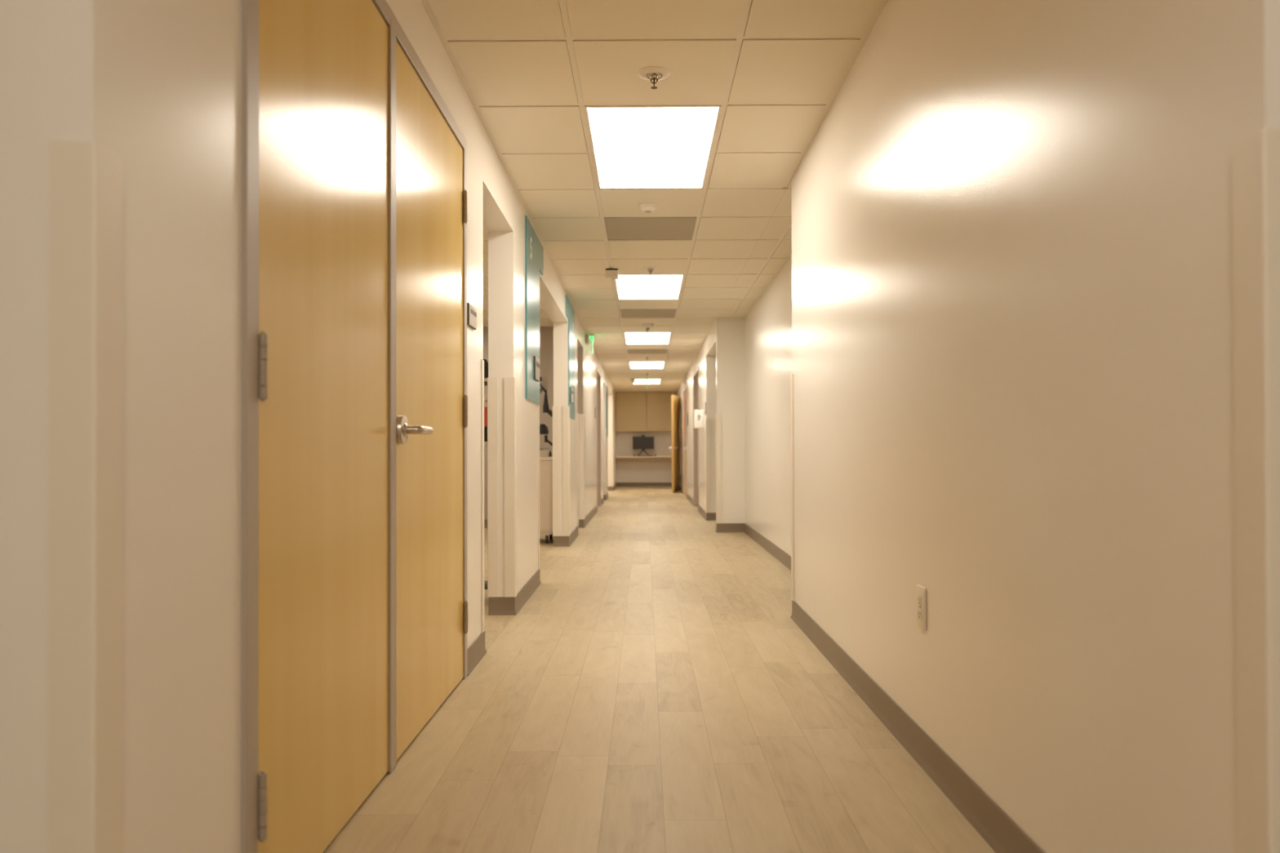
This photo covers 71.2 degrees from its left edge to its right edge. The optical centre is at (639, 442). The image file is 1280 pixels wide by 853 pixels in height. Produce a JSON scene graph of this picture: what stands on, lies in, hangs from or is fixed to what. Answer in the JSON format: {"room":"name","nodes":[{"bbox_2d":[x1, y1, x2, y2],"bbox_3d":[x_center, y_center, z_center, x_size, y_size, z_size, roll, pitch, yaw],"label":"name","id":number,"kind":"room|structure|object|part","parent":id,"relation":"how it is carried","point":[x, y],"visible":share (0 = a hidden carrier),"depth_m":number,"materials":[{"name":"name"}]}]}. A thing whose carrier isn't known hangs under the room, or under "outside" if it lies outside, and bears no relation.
{"room":"hospital interior","nodes":[
{"label":"hospital interior","id":0,"kind":"room"},
{"bbox_2d":[0,0,616,852],"bbox_3d":[-0.734,-0.215,11.970,0.140,2.478,21.574,0,-1,0],"label":"wall","id":1,"kind":"structure","parent":0,"point":[157,83],"depth_m":1.37,"materials":[{"name":"paint"}]},
{"bbox_2d":[47,140,122,852],"bbox_3d":[-0.743,0.213,1.199,0.060,1.218,0.060,0,-1,0],"label":"guard","id":2,"kind":"object","parent":1,"relation":"attached to","point":[86,330],"visible":1,"depth_m":1.17,"materials":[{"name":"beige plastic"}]},
{"bbox_2d":[240,0,467,852],"bbox_3d":[-0.750,-0.149,2.619,0.231,2.169,2.003,0,-1,0],"label":"door","id":3,"kind":"structure","parent":1,"relation":"in","point":[354,603],"depth_m":2.15,"materials":[{"name":"beige wood"}]},
{"bbox_3d":[-0.662,-0.036,2.682,0.057,0.026,0.126,0,-1,0],"label":"lever","id":4,"kind":"part","parent":3,"relation":"part of","materials":[{"name":"silver metal"}]},
{"bbox_3d":[-0.701,-0.123,3.586,0.008,0.122,0.038,0,-1,0],"label":"hinge plate","id":5,"kind":"part","parent":3,"relation":"part of","materials":[{"name":"metal"}]},
{"bbox_3d":[-0.704,-0.941,3.594,0.008,0.122,0.038,0,-1,0],"label":"hinge plate","id":6,"kind":"part","parent":3,"relation":"part of","materials":[{"name":"metal"}]},
{"bbox_2d":[466,302,476,329],"bbox_3d":[-0.704,-0.527,3.747,0.011,0.090,0.155,0,-1,0],"label":"room sign","id":7,"kind":"object","parent":1,"relation":"attached to","point":[471,310],"visible":1,"depth_m":3.72,"materials":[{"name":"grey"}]},
{"bbox_2d":[481,359,484,633],"bbox_3d":[-0.730,0.240,4.009,0.056,1.218,0.056,0,-1,0],"label":"guard","id":8,"kind":"object","parent":1,"relation":"attached to","point":[482,361],"visible":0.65,"depth_m":4.00,"materials":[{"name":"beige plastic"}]},
{"bbox_2d":[487,377,497,596],"bbox_3d":[-0.818,0.249,4.990,0.056,1.218,0.056,0,-1,0],"label":"guard","id":9,"kind":"object","parent":1,"relation":"attached to","point":[492,382],"visible":1,"depth_m":4.96,"materials":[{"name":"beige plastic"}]},
{"bbox_2d":[504,377,516,597],"bbox_3d":[-0.722,0.249,4.988,0.060,1.218,0.060,0,-1,0],"label":"guard","id":10,"kind":"object","parent":1,"relation":"attached to","point":[510,383],"visible":1,"depth_m":4.96,"materials":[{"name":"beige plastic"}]},
{"bbox_2d":[525,215,543,404],"bbox_3d":[-0.692,-0.823,5.919,0.010,1.124,0.890,0,-1,0],"label":"wall sign","id":11,"kind":"object","parent":1,"relation":"attached to","point":[534,248],"visible":1,"depth_m":5.74,"materials":[{"name":"teal plastic"}]},
{"bbox_2d":[533,355,539,382],"bbox_3d":[-0.681,-0.484,5.924,0.011,0.152,0.230,0,-1,0],"label":"room sign","id":12,"kind":"object","parent":11,"relation":"attached to","point":[536,361],"visible":1,"depth_m":5.86,"materials":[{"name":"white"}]},
{"bbox_3d":[-0.678,-0.484,5.924,0.003,0.148,0.226,0,-1,0],"label":"plate","id":13,"kind":"part","parent":12,"relation":"part of","materials":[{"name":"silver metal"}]},
{"bbox_2d":[537,404,539,569],"bbox_3d":[-0.718,0.306,6.123,0.056,1.126,0.056,0,-1,0],"label":"guard","id":14,"kind":"object","parent":1,"relation":"attached to","point":[538,405],"visible":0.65,"depth_m":6.10,"materials":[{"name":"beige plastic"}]},
{"bbox_2d":[539,373,552,417],"bbox_3d":[-0.926,-0.444,8.937,0.323,0.480,0.104,0,-1,-38],"label":"monitor arm","id":15,"kind":"object","parent":1,"relation":"attached to","point":[545,406],"visible":0.7,"depth_m":8.90,"materials":[{"name":"black plastic"}]},
{"bbox_3d":[-0.980,-0.511,8.888,0.112,0.199,0.035,0,-1,-19],"label":"arm","id":16,"kind":"part","parent":15,"relation":"part of","materials":[{"name":"grey plastic"}]},
{"bbox_3d":[-0.889,-0.288,8.961,0.162,0.117,0.054,0,-1,-43],"label":"arm","id":17,"kind":"part","parent":15,"relation":"part of","materials":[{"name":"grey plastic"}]},
{"bbox_2d":[552,405,559,536],"bbox_3d":[-0.801,0.274,8.523,0.060,1.235,0.060,0,-1,0],"label":"guard","id":18,"kind":"object","parent":1,"relation":"attached to","point":[555,408],"visible":1,"depth_m":8.49,"materials":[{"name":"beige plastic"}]},
{"bbox_2d":[562,405,569,536],"bbox_3d":[-0.702,0.274,8.523,0.060,1.235,0.060,0,-1,0],"label":"guard","id":19,"kind":"object","parent":1,"relation":"attached to","point":[566,418],"visible":1,"depth_m":8.49,"materials":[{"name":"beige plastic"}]},
{"bbox_2d":[565,294,574,418],"bbox_3d":[-0.677,-0.800,8.719,0.010,1.117,0.965,0,-1,0],"label":"wall sign","id":20,"kind":"object","parent":1,"relation":"attached to","point":[570,312],"visible":1,"depth_m":8.73,"materials":[{"name":"teal plastic"}]},
{"bbox_2d":[570,386,573,403],"bbox_3d":[-0.665,-0.460,8.749,0.011,0.147,0.240,0,-1,0],"label":"room sign","id":21,"kind":"object","parent":20,"relation":"attached to","point":[571,388],"visible":1,"depth_m":8.68,"materials":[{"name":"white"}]},
{"bbox_2d":[577,413,578,525],"bbox_3d":[-0.696,0.293,9.661,0.060,1.218,0.060,0,-1,0],"label":"guard","id":22,"kind":"object","parent":1,"relation":"attached to","point":[577,413],"visible":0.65,"depth_m":9.64,"materials":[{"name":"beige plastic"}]},
{"bbox_2d":[578,413,584,519],"bbox_3d":[-0.691,0.288,10.588,0.060,1.245,0.060,0,-1,0],"label":"guard","id":23,"kind":"object","parent":1,"relation":"attached to","point":[581,416],"visible":1,"depth_m":10.56,"materials":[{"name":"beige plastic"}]},
{"bbox_2d":[585,333,589,344],"bbox_3d":[-0.651,-1.280,11.076,0.039,0.130,0.140,0,-1,0],"label":"fire alarm strobe","id":24,"kind":"object","parent":1,"relation":"attached to","point":[587,335],"visible":1,"depth_m":11.02,"materials":[{"name":"beige plastic"}]},
{"bbox_2d":[596,367,600,506],"bbox_3d":[-0.722,-0.041,14.085,0.160,2.170,1.120,0,-1,0],"label":"door","id":25,"kind":"structure","parent":1,"relation":"in","point":[598,374],"depth_m":14.59,"materials":[{"name":"beige paint"}]},
{"bbox_2d":[603,428,605,494],"bbox_3d":[-0.658,0.358,16.472,0.060,1.218,0.060,0,-1,0],"label":"guard","id":26,"kind":"object","parent":1,"relation":"attached to","point":[604,429],"visible":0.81,"depth_m":16.44,"materials":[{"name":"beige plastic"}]},
{"bbox_2d":[606,386,608,436],"bbox_3d":[-0.630,-0.591,17.215,0.009,0.950,0.570,0,-1,0],"label":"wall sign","id":27,"kind":"object","parent":1,"relation":"attached to","point":[606,386],"visible":1,"depth_m":17.00,"materials":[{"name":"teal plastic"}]},
{"bbox_2d":[610,432,613,486],"bbox_3d":[-0.637,0.394,20.272,0.060,1.218,0.060,0,-1,0],"label":"guard","id":28,"kind":"object","parent":1,"relation":"attached to","point":[611,433],"visible":1,"depth_m":20.24,"materials":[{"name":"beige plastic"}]},
{"bbox_2d":[483,326,582,519],"bbox_3d":[-2.107,-0.223,10.652,2.870,2.478,0.144,0,-1,0],"label":"wall","id":29,"kind":"structure","parent":0,"point":[546,333],"depth_m":10.58,"materials":[{"name":"beige paint"}]},
{"bbox_2d":[539,423,552,446],"bbox_3d":[-0.909,-0.042,8.945,0.274,0.285,0.127,0,-1,-32],"label":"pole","id":30,"kind":"object","parent":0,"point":[544,429],"visible":0.57,"depth_m":8.87,"materials":[{"name":"black plastic"}]},
{"bbox_2d":[616,431,671,482],"bbox_3d":[-0.275,-0.113,22.824,6.800,2.478,0.140,0,-1,0],"label":"wall","id":31,"kind":"structure","parent":0,"point":[626,472],"depth_m":22.75,"materials":[{"name":"paint"}]},
{"bbox_2d":[616,391,646,431],"bbox_3d":[-0.217,-0.759,22.533,0.766,0.988,0.452,0,-1,0],"label":"upper cabinet","id":32,"kind":"object","parent":31,"relation":"attached to","point":[631,406],"visible":0.99,"depth_m":22.34,"materials":[{"name":"brown wood"}]},
{"bbox_3d":[-0.410,-0.760,22.351,0.376,0.980,0.020,0,-1,0],"label":"door","id":33,"kind":"part","parent":32,"relation":"part of","materials":[{"name":"brown wood"}]},
{"bbox_3d":[-0.026,-0.761,22.348,0.376,0.980,0.020,0,-1,0],"label":"door","id":34,"kind":"part","parent":32,"relation":"part of","materials":[{"name":"brown wood"}]},
{"bbox_2d":[615,456,671,462],"bbox_3d":[0.160,0.425,22.431,1.528,0.152,0.629,0,-1,0],"label":"countertop","id":35,"kind":"structure","parent":31,"relation":"attached to","point":[619,459],"depth_m":22.71,"materials":[{"name":"beige laminate"}]},
{"bbox_2d":[632,436,653,455],"bbox_3d":[0.085,0.103,22.410,0.533,0.489,0.079,0,-1,0],"label":"computer monitor","id":36,"kind":"object","parent":35,"relation":"on","point":[638,442],"visible":0.96,"depth_m":22.38,"materials":[{"name":"black plastic"}]},
{"bbox_3d":[0.085,0.016,22.401,0.533,0.314,0.030,0,-1,0],"label":"casing","id":37,"kind":"part","parent":36,"relation":"part of","materials":[{"name":"black plastic"}]},
{"bbox_2d":[636,454,653,456],"bbox_3d":[0.125,0.333,22.218,0.405,0.028,0.140,0,-1,0],"label":"keyboard","id":38,"kind":"object","parent":35,"relation":"on","point":[641,455],"visible":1,"depth_m":22.15,"materials":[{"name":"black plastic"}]},
{"bbox_2d":[646,391,676,431],"bbox_3d":[0.544,-0.761,22.529,0.750,0.988,0.452,0,-1,0],"label":"upper cabinet","id":39,"kind":"object","parent":31,"relation":"attached to","point":[659,416],"visible":0.92,"depth_m":22.34,"materials":[{"name":"brown wood"}]},
{"bbox_3d":[0.355,-0.762,22.346,0.368,0.980,0.020,0,-1,0],"label":"door","id":40,"kind":"part","parent":39,"relation":"part of","materials":[{"name":"brown wood"}]},
{"bbox_3d":[0.731,-0.763,22.344,0.368,0.980,0.020,0,-1,0],"label":"door","id":41,"kind":"part","parent":39,"relation":"part of","materials":[{"name":"brown wood"}]},
{"bbox_2d":[427,0,880,391],"bbox_3d":[0.052,-1.383,10.188,8.350,0.020,25.100,0,-1,0],"label":"ceiling","id":42,"kind":"structure","parent":0,"point":[773,70],"depth_m":3.94,"materials":[{"name":"tile"}]},
{"bbox_2d":[589,333,594,354],"bbox_3d":[-0.609,-1.246,11.366,0.044,0.224,0.300,0,-1,0],"label":"exit sign","id":43,"kind":"object","parent":42,"relation":"hanging from","point":[592,336],"visible":1,"depth_m":11.23,"materials":[{"name":"green plastic"}]},
{"bbox_3d":[-0.609,-1.211,11.366,0.020,0.152,0.276,0,-1,0],"label":"panel","id":44,"kind":"part","parent":43,"relation":"part of","materials":[{"name":"green"}]},
{"bbox_2d":[605,268,618,279],"bbox_3d":[-0.227,-1.359,7.250,0.104,0.091,0.100,0,-1,0],"label":"ceiling sensor","id":45,"kind":"object","parent":42,"relation":"attached to","point":[611,273],"visible":1,"depth_m":7.21,"materials":[{"name":"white plastic"}]},
{"bbox_3d":[-0.227,-1.397,7.250,0.096,0.015,0.100,0,-1,0],"label":"mounting plate","id":46,"kind":"part","parent":45,"relation":"part of","materials":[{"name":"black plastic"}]},
{"bbox_2d":[630,378,635,382],"bbox_3d":[-0.148,-1.254,18.314,0.104,0.091,0.100,0,-1,0],"label":"ceiling sensor","id":47,"kind":"object","parent":42,"relation":"attached to","point":[632,380],"visible":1,"depth_m":18.27,"materials":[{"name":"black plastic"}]},
{"bbox_2d":[632,379,660,383],"bbox_3d":[0.140,-1.303,19.043,0.586,0.031,1.196,0,-1,0],"label":"recessed light","id":48,"kind":"object","parent":42,"relation":"in","point":[637,381],"visible":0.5,"depth_m":19.05,"materials":[{"name":"beige plastic"}]},
{"bbox_2d":[629,361,664,368],"bbox_3d":[0.119,-1.338,15.385,0.586,0.031,1.196,0,-1,0],"label":"recessed light","id":49,"kind":"object","parent":42,"relation":"in","point":[633,365],"visible":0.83,"depth_m":15.40,"materials":[{"name":"beige plastic"}]},
{"bbox_2d":[626,349,667,353],"bbox_3d":[0.108,-1.353,13.252,0.586,0.021,0.586,0,-1,0],"label":"ceiling vent","id":50,"kind":"object","parent":42,"relation":"in","point":[629,351],"visible":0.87,"depth_m":13.24,"materials":[{"name":"grey metal"}]},
{"bbox_2d":[624,332,671,344],"bbox_3d":[0.099,-1.373,11.728,0.586,0.031,1.196,0,-1,0],"label":"recessed light","id":51,"kind":"object","parent":42,"relation":"in","point":[631,338],"visible":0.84,"depth_m":11.71,"materials":[{"name":"beige plastic"}]},
{"bbox_2d":[638,202,657,213],"bbox_3d":[0.048,-1.397,5.352,0.112,0.042,0.112,0,-1,0],"label":"smoke detector","id":52,"kind":"object","parent":42,"relation":"attached to","point":[647,207],"visible":1,"depth_m":5.32,"materials":[{"name":"beige plastic"}]},
{"bbox_2d":[641,323,653,328],"bbox_3d":[0.093,-1.341,10.359,0.144,0.060,0.144,0,-1,0],"label":"smoke detector","id":53,"kind":"object","parent":42,"relation":"attached to","point":[647,326],"visible":1,"depth_m":10.31,"materials":[{"name":"beige plastic"}]},
{"bbox_2d":[620,308,676,318],"bbox_3d":[0.087,-1.388,9.595,0.586,0.021,0.586,0,-1,0],"label":"ceiling vent","id":54,"kind":"object","parent":42,"relation":"in","point":[625,313],"visible":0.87,"depth_m":9.56,"materials":[{"name":"grey metal"}]},
{"bbox_2d":[614,274,684,299],"bbox_3d":[0.079,-1.407,8.071,0.586,0.031,1.196,0,-1,0],"label":"recessed light","id":55,"kind":"object","parent":42,"relation":"in","point":[628,286],"visible":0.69,"depth_m":8.00,"materials":[{"name":"beige plastic"}]},
{"bbox_2d":[604,217,697,239],"bbox_3d":[0.067,-1.423,5.937,0.586,0.021,0.586,0,-1,0],"label":"ceiling vent","id":56,"kind":"object","parent":42,"relation":"in","point":[616,228],"visible":0.87,"depth_m":5.91,"materials":[{"name":"grey metal"}]},
{"bbox_2d":[642,266,658,275],"bbox_3d":[0.085,-1.372,7.186,0.132,0.057,0.132,0,-1,0],"label":"sprinkler","id":57,"kind":"object","parent":42,"relation":"attached to","point":[650,268],"visible":1,"depth_m":7.17,"materials":[{"name":"silver metal"}]},
{"bbox_2d":[584,104,721,188],"bbox_3d":[0.059,-1.442,4.413,0.586,0.031,1.196,0,-1,0],"label":"recessed light","id":58,"kind":"object","parent":42,"relation":"in","point":[633,146],"visible":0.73,"depth_m":4.29,"materials":[{"name":"beige plastic"}]},
{"bbox_2d":[637,66,671,88],"bbox_3d":[0.055,-1.407,3.480,0.132,0.057,0.132,0,-1,0],"label":"sprinkler","id":59,"kind":"object","parent":42,"relation":"attached to","point":[651,73],"visible":1,"depth_m":3.46,"materials":[{"name":"silver metal"}]},
{"bbox_2d":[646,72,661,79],"bbox_3d":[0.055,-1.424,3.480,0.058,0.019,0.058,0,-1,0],"label":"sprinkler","id":60,"kind":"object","parent":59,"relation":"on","point":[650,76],"depth_m":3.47,"materials":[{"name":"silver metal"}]},
{"bbox_3d":[0.055,-1.409,3.480,0.051,0.031,0.019,0,-1,19],"label":"frame","id":61,"kind":"part","parent":59,"relation":"part of","materials":[{"name":"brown metal"}]},
{"bbox_2d":[420,0,888,392],"bbox_3d":[0.052,-1.390,10.188,8.400,0.025,25.150,0,-1,0],"label":"grid","id":62,"kind":"object","parent":42,"relation":"attached to","point":[562,3],"visible":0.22,"depth_m":3.82,"materials":[{"name":"beige metal"}]},
{"bbox_2d":[323,486,995,852],"bbox_3d":[0.062,1.061,10.790,8.400,0.100,26.400,0,-1,0],"label":"floor","id":63,"kind":"structure","parent":0,"point":[658,689],"depth_m":2.86,"materials":[{"name":"wood"}]},
{"bbox_2d":[483,359,488,589],"bbox_3d":[-0.977,0.228,5.415,0.334,1.470,0.374,0,-1,0],"label":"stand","id":64,"kind":"object","parent":63,"relation":"on","point":[486,362],"visible":0.02,"depth_m":5.31,"materials":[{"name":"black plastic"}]},
{"bbox_2d":[484,426,487,441],"bbox_3d":[-0.973,-0.047,5.306,0.176,0.086,0.100,0,-1,0],"label":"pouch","id":65,"kind":"object","parent":64,"relation":"on","point":[485,428],"visible":0.02,"depth_m":5.26,"materials":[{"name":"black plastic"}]},
{"bbox_2d":[484,406,487,426],"bbox_3d":[-0.980,-0.149,5.307,0.202,0.118,0.100,0,-1,0],"label":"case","id":66,"kind":"object","parent":65,"relation":"on","point":[485,407],"visible":0.02,"depth_m":5.26,"materials":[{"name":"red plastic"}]},
{"bbox_2d":[484,395,487,402],"bbox_3d":[-0.985,-0.258,5.333,0.214,0.030,0.170,0,-1,0],"label":"tray","id":67,"kind":"object","parent":64,"relation":"on","point":[485,397],"depth_m":5.25,"materials":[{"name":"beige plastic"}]},
{"bbox_2d":[483,359,488,386],"bbox_3d":[-0.991,-0.423,5.365,0.222,0.170,0.150,0,-1,0],"label":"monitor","id":68,"kind":"object","parent":64,"relation":"on","point":[486,363],"depth_m":5.31,"materials":[{"name":"black plastic"}]},
{"bbox_2d":[539,456,553,542],"bbox_3d":[-1.111,0.572,9.000,0.535,0.850,0.502,0,-1,0],"label":"cart","id":69,"kind":"object","parent":63,"relation":"on","point":[545,463],"visible":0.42,"depth_m":8.76,"materials":[{"name":"beige plastic"}]},
{"bbox_2d":[539,447,551,457],"bbox_3d":[-0.953,0.098,8.910,0.115,0.094,0.170,0,-1,0],"label":"storage bin","id":70,"kind":"object","parent":69,"relation":"on","point":[544,451],"visible":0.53,"depth_m":8.82,"materials":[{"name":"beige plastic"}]},
{"bbox_3d":[-1.113,0.532,8.758,0.475,0.655,0.005,0,-1,0],"label":"panel","id":71,"kind":"part","parent":69,"relation":"part of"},
{"bbox_2d":[676,0,1279,852],"bbox_3d":[1.091,-0.220,11.948,0.450,2.478,21.597,0,-1,0],"label":"wall","id":72,"kind":"structure","parent":0,"point":[1000,312],"depth_m":1.86,"materials":[{"name":"paint"}]},
{"bbox_2d":[669,395,680,492],"bbox_3d":[0.910,0.021,20.054,0.306,2.150,1.848,0,-1,9],"label":"door","id":73,"kind":"structure","parent":72,"relation":"in","point":[675,400],"depth_m":19.47,"materials":[{"name":"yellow wood"}]},
{"bbox_3d":[0.983,0.025,20.496,0.160,2.150,0.940,0,-1,0],"label":"frame","id":74,"kind":"part","parent":73,"relation":"part of","materials":[{"name":"beige paint"}]},
{"bbox_2d":[682,385,687,496],"bbox_3d":[0.937,0.001,17.871,0.223,2.150,1.750,0,-1,0],"label":"door","id":75,"kind":"structure","parent":72,"relation":"in","point":[684,438],"depth_m":17.86,"materials":[{"name":"beige paint"}]},
{"bbox_2d":[684,390,684,436],"bbox_3d":[0.878,-0.565,17.562,0.010,0.915,0.080,0,-1,0],"label":"wall strip","id":76,"kind":"object","parent":75,"relation":"attached to","point":[684,390],"visible":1,"depth_m":17.56,"materials":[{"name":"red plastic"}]},
{"bbox_2d":[683,375,686,383],"bbox_3d":[0.863,-1.210,17.298,0.055,0.160,0.140,0,-1,0],"label":"fire alarm strobe","id":77,"kind":"object","parent":72,"relation":"attached to","point":[684,376],"visible":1,"depth_m":17.23,"materials":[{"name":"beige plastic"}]},
{"bbox_2d":[686,412,688,426],"bbox_3d":[0.880,-0.430,16.740,0.020,0.250,0.240,0,-1,0],"label":"room sign","id":78,"kind":"object","parent":72,"relation":"attached to","point":[686,412],"visible":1,"depth_m":16.62,"materials":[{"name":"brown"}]},
{"bbox_2d":[693,367,698,511],"bbox_3d":[0.947,-0.037,13.956,0.160,2.150,1.320,0,-1,0],"label":"door","id":79,"kind":"structure","parent":72,"relation":"in","point":[695,375],"depth_m":14.56,"materials":[{"name":"beige paint"}]},
{"bbox_2d":[693,408,703,428],"bbox_3d":[0.803,-0.323,12.189,0.124,0.259,0.141,0,-1,0],"label":"wall dispenser","id":80,"kind":"object","parent":72,"relation":"attached to","point":[698,414],"visible":1,"depth_m":12.12,"materials":[{"name":"white plastic"}]},
{"bbox_2d":[704,402,706,414],"bbox_3d":[0.858,-0.442,11.770,0.010,0.160,0.180,0,-1,0],"label":"room sign","id":81,"kind":"object","parent":72,"relation":"attached to","point":[704,402],"visible":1,"depth_m":11.71,"materials":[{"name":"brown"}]},
{"bbox_2d":[705,417,711,512],"bbox_3d":[0.886,0.301,11.644,0.060,1.230,0.060,0,-1,0],"label":"guard","id":82,"kind":"object","parent":72,"relation":"attached to","point":[708,481],"visible":1,"depth_m":11.61,"materials":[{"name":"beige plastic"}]},
{"bbox_2d":[715,413,721,523],"bbox_3d":[0.877,0.293,9.949,0.060,1.215,0.060,0,-1,0],"label":"guard","id":83,"kind":"object","parent":72,"relation":"attached to","point":[718,416],"visible":1,"depth_m":9.92,"materials":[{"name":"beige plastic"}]},
{"bbox_2d":[466,482,1044,852],"bbox_3d":[0.038,0.972,11.950,8.461,0.100,22.078,0,-1,0],"label":"baseboard","id":84,"kind":"structure","parent":72,"relation":"attached to","point":[990,821],"depth_m":2.95,"materials":[{"name":"grey rubber"}]},
{"bbox_2d":[790,373,794,600],"bbox_3d":[0.849,0.243,4.829,0.060,1.218,0.060,0,-1,0],"label":"guard","id":85,"kind":"object","parent":72,"relation":"attached to","point":[792,427],"visible":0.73,"depth_m":4.80,"materials":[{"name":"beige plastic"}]},
{"bbox_2d":[916,584,926,630],"bbox_3d":[0.811,0.476,2.581,0.010,0.120,0.074,0,-1,0],"label":"wall outlet","id":86,"kind":"object","parent":72,"relation":"attached to","point":[921,591],"visible":1,"depth_m":2.56,"materials":[{"name":"beige plastic"}]},
{"bbox_2d":[917,594,921,605],"bbox_3d":[0.807,0.455,2.581,0.002,0.029,0.033,0,-1,0],"label":"socket","id":87,"kind":"object","parent":86,"relation":"attached to","point":[919,596],"depth_m":2.58,"materials":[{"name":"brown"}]},
{"bbox_2d":[917,608,921,620],"bbox_3d":[0.807,0.496,2.581,0.002,0.029,0.033,0,-1,0],"label":"socket","id":88,"kind":"object","parent":86,"relation":"attached to","point":[919,610],"depth_m":2.58,"materials":[{"name":"white plastic"}]},
{"bbox_2d":[1231,128,1279,852],"bbox_3d":[0.828,0.208,1.167,0.060,1.218,0.060,0,-1,0],"label":"guard","id":89,"kind":"object","parent":72,"relation":"attached to","point":[1255,157],"visible":1,"depth_m":1.16,"materials":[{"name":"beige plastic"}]}
]}

